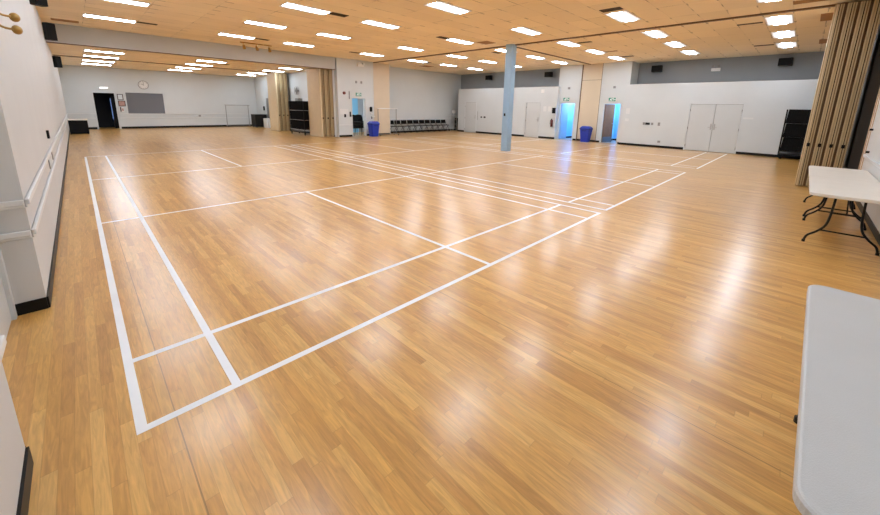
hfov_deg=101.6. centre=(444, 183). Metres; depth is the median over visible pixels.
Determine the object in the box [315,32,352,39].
recessed light
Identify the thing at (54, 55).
track
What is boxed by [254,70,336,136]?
wall
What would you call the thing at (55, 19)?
ceiling vent
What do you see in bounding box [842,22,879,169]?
wall
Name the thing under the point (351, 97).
door
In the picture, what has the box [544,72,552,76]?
wall speaker
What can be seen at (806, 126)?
folded chair
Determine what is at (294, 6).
diffuser
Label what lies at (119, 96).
sign
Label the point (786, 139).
folded chair
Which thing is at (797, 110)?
folded chair
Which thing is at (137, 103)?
notice board
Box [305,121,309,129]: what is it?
folded chair
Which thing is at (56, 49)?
ceiling
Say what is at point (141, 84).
wall clock
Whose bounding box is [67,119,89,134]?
table
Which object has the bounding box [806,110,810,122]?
folded chair
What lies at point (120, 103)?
notice board
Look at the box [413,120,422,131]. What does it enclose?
folding chair
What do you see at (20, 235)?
trim
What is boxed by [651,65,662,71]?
wall speaker
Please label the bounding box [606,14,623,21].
diffuser
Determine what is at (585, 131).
recycling bin
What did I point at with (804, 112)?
folded chair
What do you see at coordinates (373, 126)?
recycling bin
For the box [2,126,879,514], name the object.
floor
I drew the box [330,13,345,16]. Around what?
grille
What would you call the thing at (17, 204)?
trim
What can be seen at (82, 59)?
recessed light
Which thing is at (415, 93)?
wall
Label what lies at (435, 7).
diffuser
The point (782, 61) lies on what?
wall speaker
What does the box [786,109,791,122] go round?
folded chair
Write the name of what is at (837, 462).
folding table
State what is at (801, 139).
folded chair
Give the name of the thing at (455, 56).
recessed light
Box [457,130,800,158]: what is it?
baseboard
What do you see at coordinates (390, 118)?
trim
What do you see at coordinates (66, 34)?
ceiling beam
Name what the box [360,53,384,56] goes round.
recessed light
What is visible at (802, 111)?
folded chair
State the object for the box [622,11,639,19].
diffuser
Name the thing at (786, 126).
folded chair
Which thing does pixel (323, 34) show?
diffuser
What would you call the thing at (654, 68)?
grille
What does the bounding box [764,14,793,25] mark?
recessed light
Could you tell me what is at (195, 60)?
recessed light
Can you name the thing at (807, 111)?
folded chair
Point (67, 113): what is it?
trim
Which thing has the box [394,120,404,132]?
folding chair
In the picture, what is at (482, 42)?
ceiling vent
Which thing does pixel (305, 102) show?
folded chair
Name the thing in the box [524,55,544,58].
recessed light
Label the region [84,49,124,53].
recessed light
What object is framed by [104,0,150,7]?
recessed light
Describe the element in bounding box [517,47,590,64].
track
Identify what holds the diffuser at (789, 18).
attached to the recessed light at (782, 19)
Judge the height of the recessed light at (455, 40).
0.016 m
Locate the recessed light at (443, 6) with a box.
[424,1,470,14]
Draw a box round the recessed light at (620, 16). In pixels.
[604,10,641,22]
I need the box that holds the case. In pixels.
[251,114,266,126]
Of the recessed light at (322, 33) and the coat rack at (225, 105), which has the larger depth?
the coat rack at (225, 105)
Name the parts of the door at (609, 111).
kick plate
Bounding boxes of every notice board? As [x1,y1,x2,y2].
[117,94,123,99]
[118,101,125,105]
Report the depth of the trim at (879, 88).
7.54 m
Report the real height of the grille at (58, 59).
0.400 m
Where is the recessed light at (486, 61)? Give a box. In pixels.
[479,60,498,62]
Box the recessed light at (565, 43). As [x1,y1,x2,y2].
[555,41,582,46]
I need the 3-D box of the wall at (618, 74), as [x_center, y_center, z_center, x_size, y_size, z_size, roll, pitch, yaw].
[8.441,-4.531,20.235,3.910,4.180,1.170,13,17,43]
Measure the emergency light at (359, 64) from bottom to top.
0.229 m
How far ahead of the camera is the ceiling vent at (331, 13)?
9.94 m
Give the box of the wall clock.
[138,81,148,88]
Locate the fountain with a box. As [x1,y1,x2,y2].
[263,98,270,127]
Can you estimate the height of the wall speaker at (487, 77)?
0.300 m
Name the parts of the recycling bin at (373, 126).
lid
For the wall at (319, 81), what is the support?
on the floor at (239, 320)
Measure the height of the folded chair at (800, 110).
0.508 m
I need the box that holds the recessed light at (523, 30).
[509,27,542,34]
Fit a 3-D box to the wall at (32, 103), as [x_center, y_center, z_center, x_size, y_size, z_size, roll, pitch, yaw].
[-10.869,-2.663,9.661,31.520,4.180,0.350,13,17,43]
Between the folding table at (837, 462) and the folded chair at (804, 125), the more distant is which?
the folded chair at (804, 125)
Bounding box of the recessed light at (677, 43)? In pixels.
[663,41,686,46]
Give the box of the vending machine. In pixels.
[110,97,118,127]
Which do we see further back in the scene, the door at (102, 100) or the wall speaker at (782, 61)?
the door at (102, 100)
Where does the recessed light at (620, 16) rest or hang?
in the ceiling at (198, 20)
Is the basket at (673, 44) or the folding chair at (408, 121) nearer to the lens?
the basket at (673, 44)
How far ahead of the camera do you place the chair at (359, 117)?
21.58 m
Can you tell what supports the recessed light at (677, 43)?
in the ceiling at (198, 20)
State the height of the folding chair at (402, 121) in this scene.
0.827 m
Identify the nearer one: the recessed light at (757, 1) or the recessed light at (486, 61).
the recessed light at (757, 1)
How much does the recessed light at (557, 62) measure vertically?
0.016 m
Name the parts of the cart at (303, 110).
frame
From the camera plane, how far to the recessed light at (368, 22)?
11.01 m
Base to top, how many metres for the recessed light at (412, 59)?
0.016 m
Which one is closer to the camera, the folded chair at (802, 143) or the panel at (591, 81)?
the folded chair at (802, 143)
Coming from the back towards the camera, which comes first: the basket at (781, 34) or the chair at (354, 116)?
the chair at (354, 116)
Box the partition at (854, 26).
[795,0,879,186]
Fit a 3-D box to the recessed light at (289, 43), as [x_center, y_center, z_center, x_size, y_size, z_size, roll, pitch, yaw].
[-6.126,-5.853,15.076,0.560,0.016,1.200,13,17,43]
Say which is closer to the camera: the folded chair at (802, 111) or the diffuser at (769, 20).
the diffuser at (769, 20)
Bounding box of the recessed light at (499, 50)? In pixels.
[494,49,517,52]
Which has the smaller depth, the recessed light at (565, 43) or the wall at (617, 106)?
the recessed light at (565, 43)
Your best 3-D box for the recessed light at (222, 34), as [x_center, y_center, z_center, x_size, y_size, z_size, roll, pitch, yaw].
[-7.788,-5.535,13.431,0.560,0.016,1.200,13,17,43]
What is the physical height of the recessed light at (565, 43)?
0.016 m
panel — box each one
[373,63,389,132]
[576,63,603,140]
[793,0,825,4]
[820,12,833,20]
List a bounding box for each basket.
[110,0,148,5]
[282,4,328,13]
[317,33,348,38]
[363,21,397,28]
[449,39,471,43]
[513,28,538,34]
[558,42,578,46]
[611,12,634,21]
[646,31,665,37]
[668,42,681,46]
[771,16,786,24]
[777,31,789,37]
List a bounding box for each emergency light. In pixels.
[357,62,364,66]
[711,65,720,71]
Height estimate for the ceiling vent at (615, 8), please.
0.010 m
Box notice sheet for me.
[340,109,347,113]
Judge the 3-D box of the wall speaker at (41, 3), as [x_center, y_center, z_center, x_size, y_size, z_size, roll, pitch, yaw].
[-7.939,-3.694,6.960,0.242,0.440,0.200,3,12,9]
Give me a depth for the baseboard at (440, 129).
25.69 m
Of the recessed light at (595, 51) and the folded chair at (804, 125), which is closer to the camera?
the folded chair at (804, 125)
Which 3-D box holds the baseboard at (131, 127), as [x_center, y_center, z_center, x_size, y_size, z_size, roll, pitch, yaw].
[-18.325,-3.936,24.617,0.012,0.129,10.350,13,17,43]
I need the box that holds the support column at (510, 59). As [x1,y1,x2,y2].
[501,44,516,150]
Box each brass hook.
[0,13,20,21]
[0,24,22,34]
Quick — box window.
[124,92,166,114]
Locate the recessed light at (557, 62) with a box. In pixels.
[550,61,567,63]
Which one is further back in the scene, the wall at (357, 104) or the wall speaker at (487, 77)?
the wall speaker at (487, 77)
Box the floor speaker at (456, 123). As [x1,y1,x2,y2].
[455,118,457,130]
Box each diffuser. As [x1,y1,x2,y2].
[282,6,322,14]
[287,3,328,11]
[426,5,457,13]
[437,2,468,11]
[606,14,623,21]
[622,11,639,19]
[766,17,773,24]
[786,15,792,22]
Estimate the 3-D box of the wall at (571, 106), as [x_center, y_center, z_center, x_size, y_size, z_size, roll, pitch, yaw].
[8.011,-4.073,21.597,1.420,2.700,2.300,13,17,43]
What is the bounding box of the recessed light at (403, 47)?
[396,46,422,50]
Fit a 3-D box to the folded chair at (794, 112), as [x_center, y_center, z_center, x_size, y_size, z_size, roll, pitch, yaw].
[13.461,-2.618,13.836,0.093,0.508,0.512,13,17,43]
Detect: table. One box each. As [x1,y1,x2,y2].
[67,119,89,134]
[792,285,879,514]
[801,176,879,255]
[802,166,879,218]
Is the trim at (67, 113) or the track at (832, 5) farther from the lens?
the trim at (67, 113)
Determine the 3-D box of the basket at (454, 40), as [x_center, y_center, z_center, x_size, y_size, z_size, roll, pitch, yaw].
[0.582,-5.400,13.596,0.280,0.014,1.140,13,17,43]
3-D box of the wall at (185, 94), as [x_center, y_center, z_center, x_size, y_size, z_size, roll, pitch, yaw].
[-18.325,-5.932,24.267,0.150,4.180,10.700,13,17,43]
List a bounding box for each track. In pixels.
[54,55,271,72]
[373,0,872,62]
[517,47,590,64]
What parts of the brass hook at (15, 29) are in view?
arm, knob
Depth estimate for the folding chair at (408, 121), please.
24.42 m
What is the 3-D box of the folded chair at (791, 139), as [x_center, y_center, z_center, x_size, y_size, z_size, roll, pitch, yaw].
[13.488,-1.551,14.014,0.093,0.508,0.512,13,17,43]
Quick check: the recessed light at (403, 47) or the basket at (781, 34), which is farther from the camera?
the recessed light at (403, 47)
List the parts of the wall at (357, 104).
blue panel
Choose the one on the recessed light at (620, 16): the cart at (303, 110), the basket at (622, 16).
the basket at (622, 16)
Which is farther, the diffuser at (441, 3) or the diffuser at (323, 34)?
the diffuser at (323, 34)
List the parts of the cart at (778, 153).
post, frame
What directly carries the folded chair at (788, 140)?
on the cart at (778, 153)
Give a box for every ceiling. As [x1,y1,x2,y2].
[36,0,879,74]
[48,43,313,76]
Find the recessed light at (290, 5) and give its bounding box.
[279,2,332,14]
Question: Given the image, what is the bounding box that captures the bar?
[240,42,271,51]
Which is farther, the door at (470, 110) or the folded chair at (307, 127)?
the door at (470, 110)
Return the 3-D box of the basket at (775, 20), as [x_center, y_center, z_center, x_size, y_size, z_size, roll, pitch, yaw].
[8.949,-4.376,9.591,0.280,0.014,1.140,13,17,43]
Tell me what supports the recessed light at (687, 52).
in the ceiling at (198, 20)
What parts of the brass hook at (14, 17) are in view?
knob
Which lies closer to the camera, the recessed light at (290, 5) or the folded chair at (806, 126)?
the recessed light at (290, 5)
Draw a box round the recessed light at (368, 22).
[359,19,401,28]
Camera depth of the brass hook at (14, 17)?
3.25 m
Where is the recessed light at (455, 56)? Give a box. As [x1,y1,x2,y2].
[445,55,468,57]
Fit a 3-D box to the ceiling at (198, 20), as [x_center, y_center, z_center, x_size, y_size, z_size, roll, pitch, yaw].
[1.561,-5.348,13.163,21.500,0.100,24.400,13,17,43]
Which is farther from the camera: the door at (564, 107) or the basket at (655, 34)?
the door at (564, 107)
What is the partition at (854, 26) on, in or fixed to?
on the floor at (239, 320)
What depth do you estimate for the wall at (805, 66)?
16.86 m
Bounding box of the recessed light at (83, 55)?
[83,55,118,58]
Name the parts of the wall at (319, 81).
panel, edge trim, panel, edge trim, panel, edge trim, panel, edge trim, panel, edge trim, edge trim, panel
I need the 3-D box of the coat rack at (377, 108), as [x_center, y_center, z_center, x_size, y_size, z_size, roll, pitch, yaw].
[-3.424,-3.724,21.508,0.500,1.602,1.480,13,17,43]
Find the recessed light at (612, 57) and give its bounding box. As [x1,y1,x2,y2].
[606,56,625,59]
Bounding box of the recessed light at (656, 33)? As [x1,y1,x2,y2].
[640,30,669,37]
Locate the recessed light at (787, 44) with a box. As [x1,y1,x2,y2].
[775,42,797,47]
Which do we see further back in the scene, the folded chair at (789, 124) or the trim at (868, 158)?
the folded chair at (789, 124)
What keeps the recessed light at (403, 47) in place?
in the ceiling at (198, 20)
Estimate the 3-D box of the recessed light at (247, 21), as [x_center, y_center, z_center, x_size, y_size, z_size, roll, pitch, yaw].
[-5.694,-5.061,11.408,0.560,0.016,1.200,13,17,43]
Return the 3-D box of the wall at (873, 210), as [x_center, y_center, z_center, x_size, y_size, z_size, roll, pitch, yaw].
[4.755,-0.904,2.900,0.500,4.180,12.450,13,17,43]
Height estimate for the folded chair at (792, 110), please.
0.508 m
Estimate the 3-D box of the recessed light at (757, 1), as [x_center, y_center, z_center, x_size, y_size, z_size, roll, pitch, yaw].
[6.865,-3.978,7.527,0.560,0.016,1.200,13,17,43]
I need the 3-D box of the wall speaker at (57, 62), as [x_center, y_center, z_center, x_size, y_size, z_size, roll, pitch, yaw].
[-15.601,-4.910,14.419,0.242,0.440,0.200,3,12,9]
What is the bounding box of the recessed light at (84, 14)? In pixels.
[83,13,136,23]
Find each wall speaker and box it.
[29,0,47,6]
[42,22,57,40]
[52,56,62,67]
[485,75,491,79]
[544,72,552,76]
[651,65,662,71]
[778,57,793,65]
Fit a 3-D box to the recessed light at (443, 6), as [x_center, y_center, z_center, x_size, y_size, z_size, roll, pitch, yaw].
[0.092,-4.445,9.069,0.560,0.016,1.200,13,17,43]
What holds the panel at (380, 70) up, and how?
attached to the wall pillar at (346, 72)
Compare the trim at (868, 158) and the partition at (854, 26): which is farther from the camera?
the partition at (854, 26)
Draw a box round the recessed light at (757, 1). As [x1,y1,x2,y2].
[756,0,776,2]
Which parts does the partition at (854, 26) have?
panel, edge trim, panel, edge trim, panel, edge trim, panel, edge trim, panel, edge trim, panel, edge trim, panel, edge trim, panel, edge trim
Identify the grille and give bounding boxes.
[37,0,47,5]
[47,23,57,39]
[56,56,61,66]
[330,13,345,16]
[601,8,620,11]
[652,66,660,70]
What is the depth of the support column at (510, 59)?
14.39 m
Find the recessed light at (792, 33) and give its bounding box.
[770,30,795,37]
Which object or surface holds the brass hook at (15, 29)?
attached to the wall at (32, 103)
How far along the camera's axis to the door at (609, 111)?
19.70 m
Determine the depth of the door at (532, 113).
22.19 m
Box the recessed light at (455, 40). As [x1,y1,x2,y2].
[445,38,474,44]
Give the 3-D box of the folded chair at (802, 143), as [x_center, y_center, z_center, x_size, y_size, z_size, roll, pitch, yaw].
[13.731,-1.496,13.780,0.093,0.508,0.512,13,17,43]
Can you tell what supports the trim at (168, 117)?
attached to the wall at (185, 94)
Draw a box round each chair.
[303,101,308,109]
[303,111,308,119]
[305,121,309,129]
[353,115,361,128]
[356,114,363,121]
[390,120,397,133]
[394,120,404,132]
[401,120,409,132]
[407,120,416,131]
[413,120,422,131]
[419,120,427,131]
[780,137,785,150]
[782,138,787,150]
[783,123,788,136]
[784,138,789,150]
[785,123,790,136]
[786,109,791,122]
[787,138,792,150]
[788,109,793,122]
[791,109,796,122]
[793,109,798,122]
[796,109,801,122]
[797,138,802,151]
[798,109,803,122]
[799,138,804,151]
[800,124,805,137]
[801,109,806,122]
[802,124,807,137]
[803,110,808,122]
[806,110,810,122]
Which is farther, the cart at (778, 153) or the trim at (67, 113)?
the trim at (67, 113)
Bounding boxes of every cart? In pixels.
[288,101,309,135]
[777,109,807,158]
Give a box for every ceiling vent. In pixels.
[51,18,78,22]
[328,12,348,16]
[477,41,493,44]
[599,7,622,12]
[737,22,762,25]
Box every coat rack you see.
[225,105,250,126]
[377,108,398,135]
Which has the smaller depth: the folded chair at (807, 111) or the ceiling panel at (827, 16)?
the ceiling panel at (827, 16)
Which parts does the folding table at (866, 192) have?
leg frame, leg frame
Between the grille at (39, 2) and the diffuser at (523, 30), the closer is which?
the grille at (39, 2)
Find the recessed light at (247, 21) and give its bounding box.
[242,20,287,28]
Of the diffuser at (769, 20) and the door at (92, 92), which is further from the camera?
the door at (92, 92)
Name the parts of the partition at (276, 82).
panel, edge trim, panel, edge trim, panel, edge trim, panel, edge trim, panel, edge trim, panel, edge trim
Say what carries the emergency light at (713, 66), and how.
attached to the wall at (805, 66)
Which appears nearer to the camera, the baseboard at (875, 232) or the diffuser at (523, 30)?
the baseboard at (875, 232)
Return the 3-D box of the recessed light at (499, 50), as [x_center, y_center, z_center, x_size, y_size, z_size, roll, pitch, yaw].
[2.666,-5.800,15.660,0.560,0.016,1.200,13,17,43]
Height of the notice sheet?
0.300 m
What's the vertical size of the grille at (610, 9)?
0.008 m
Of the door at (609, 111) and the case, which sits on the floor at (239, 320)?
the case
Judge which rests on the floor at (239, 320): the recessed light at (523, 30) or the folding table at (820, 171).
the folding table at (820, 171)
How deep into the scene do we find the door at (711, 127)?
15.90 m
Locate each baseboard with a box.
[15,129,69,514]
[89,124,251,128]
[391,129,454,132]
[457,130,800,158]
[855,201,879,245]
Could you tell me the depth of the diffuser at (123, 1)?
9.11 m
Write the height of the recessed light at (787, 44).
0.016 m
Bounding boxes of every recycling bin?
[367,121,379,136]
[579,126,592,141]
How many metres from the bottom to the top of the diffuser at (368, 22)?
0.014 m
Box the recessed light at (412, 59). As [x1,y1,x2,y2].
[407,59,427,62]
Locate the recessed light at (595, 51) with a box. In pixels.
[583,49,606,53]
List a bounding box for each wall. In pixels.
[0,0,68,514]
[58,65,256,128]
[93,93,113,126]
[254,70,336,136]
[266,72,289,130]
[306,68,334,136]
[352,98,363,132]
[390,67,460,130]
[458,86,560,138]
[461,51,867,88]
[556,61,639,141]
[563,104,574,139]
[601,104,620,143]
[619,79,864,154]
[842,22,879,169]
[860,94,879,232]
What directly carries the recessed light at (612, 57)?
in the ceiling at (198, 20)
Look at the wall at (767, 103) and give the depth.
15.64 m
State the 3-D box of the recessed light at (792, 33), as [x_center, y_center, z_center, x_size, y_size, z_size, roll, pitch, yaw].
[10.667,-4.705,11.292,0.560,0.016,1.200,13,17,43]
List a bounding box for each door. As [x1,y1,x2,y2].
[0,247,17,337]
[92,92,120,128]
[351,97,366,135]
[464,102,476,132]
[524,102,540,137]
[557,103,575,139]
[599,103,621,143]
[683,103,744,153]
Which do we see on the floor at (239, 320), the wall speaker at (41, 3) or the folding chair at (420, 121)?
the folding chair at (420, 121)
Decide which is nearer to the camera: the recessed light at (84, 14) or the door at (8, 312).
the door at (8, 312)
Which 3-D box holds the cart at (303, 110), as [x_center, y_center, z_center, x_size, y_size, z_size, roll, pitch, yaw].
[-8.382,-3.852,20.924,1.980,1.899,0.560,13,17,43]
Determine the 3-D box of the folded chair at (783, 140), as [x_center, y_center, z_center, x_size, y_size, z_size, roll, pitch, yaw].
[13.342,-1.584,14.155,0.093,0.508,0.512,13,17,43]
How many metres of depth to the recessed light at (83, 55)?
16.28 m
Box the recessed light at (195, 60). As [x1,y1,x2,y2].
[195,60,226,62]
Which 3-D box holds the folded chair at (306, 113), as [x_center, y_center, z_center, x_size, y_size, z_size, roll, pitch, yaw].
[-7.729,-3.866,20.263,0.068,0.505,0.512,13,17,43]
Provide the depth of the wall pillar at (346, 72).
19.90 m
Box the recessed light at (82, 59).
[82,59,114,62]
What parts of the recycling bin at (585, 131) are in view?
lid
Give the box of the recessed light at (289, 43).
[282,42,313,46]
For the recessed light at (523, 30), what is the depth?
11.56 m
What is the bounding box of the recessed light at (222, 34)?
[216,33,256,38]
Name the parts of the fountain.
panel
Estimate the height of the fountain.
2.120 m
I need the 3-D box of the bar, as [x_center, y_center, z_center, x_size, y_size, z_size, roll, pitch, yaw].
[-7.853,-5.720,14.996,0.173,0.291,1.240,13,17,43]
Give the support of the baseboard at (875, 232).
attached to the wall at (873, 210)
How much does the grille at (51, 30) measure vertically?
0.400 m
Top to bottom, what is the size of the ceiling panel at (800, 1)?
0.006 m
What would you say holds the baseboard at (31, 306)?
attached to the wall at (32, 103)
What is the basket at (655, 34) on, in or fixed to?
on the recessed light at (656, 33)
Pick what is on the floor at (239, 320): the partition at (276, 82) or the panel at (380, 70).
the partition at (276, 82)
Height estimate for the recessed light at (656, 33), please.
0.016 m
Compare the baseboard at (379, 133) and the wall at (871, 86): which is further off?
the baseboard at (379, 133)
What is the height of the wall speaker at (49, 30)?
0.440 m
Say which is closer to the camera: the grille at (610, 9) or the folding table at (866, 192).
the folding table at (866, 192)
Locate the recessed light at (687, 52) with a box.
[679,50,700,54]
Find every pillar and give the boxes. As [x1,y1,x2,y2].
[334,58,390,136]
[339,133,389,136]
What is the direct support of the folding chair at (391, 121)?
on the floor at (239, 320)
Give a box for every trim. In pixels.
[0,114,66,210]
[0,118,67,365]
[67,113,129,113]
[68,117,250,118]
[390,118,448,118]
[858,88,879,169]
[863,154,879,168]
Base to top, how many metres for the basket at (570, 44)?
0.014 m

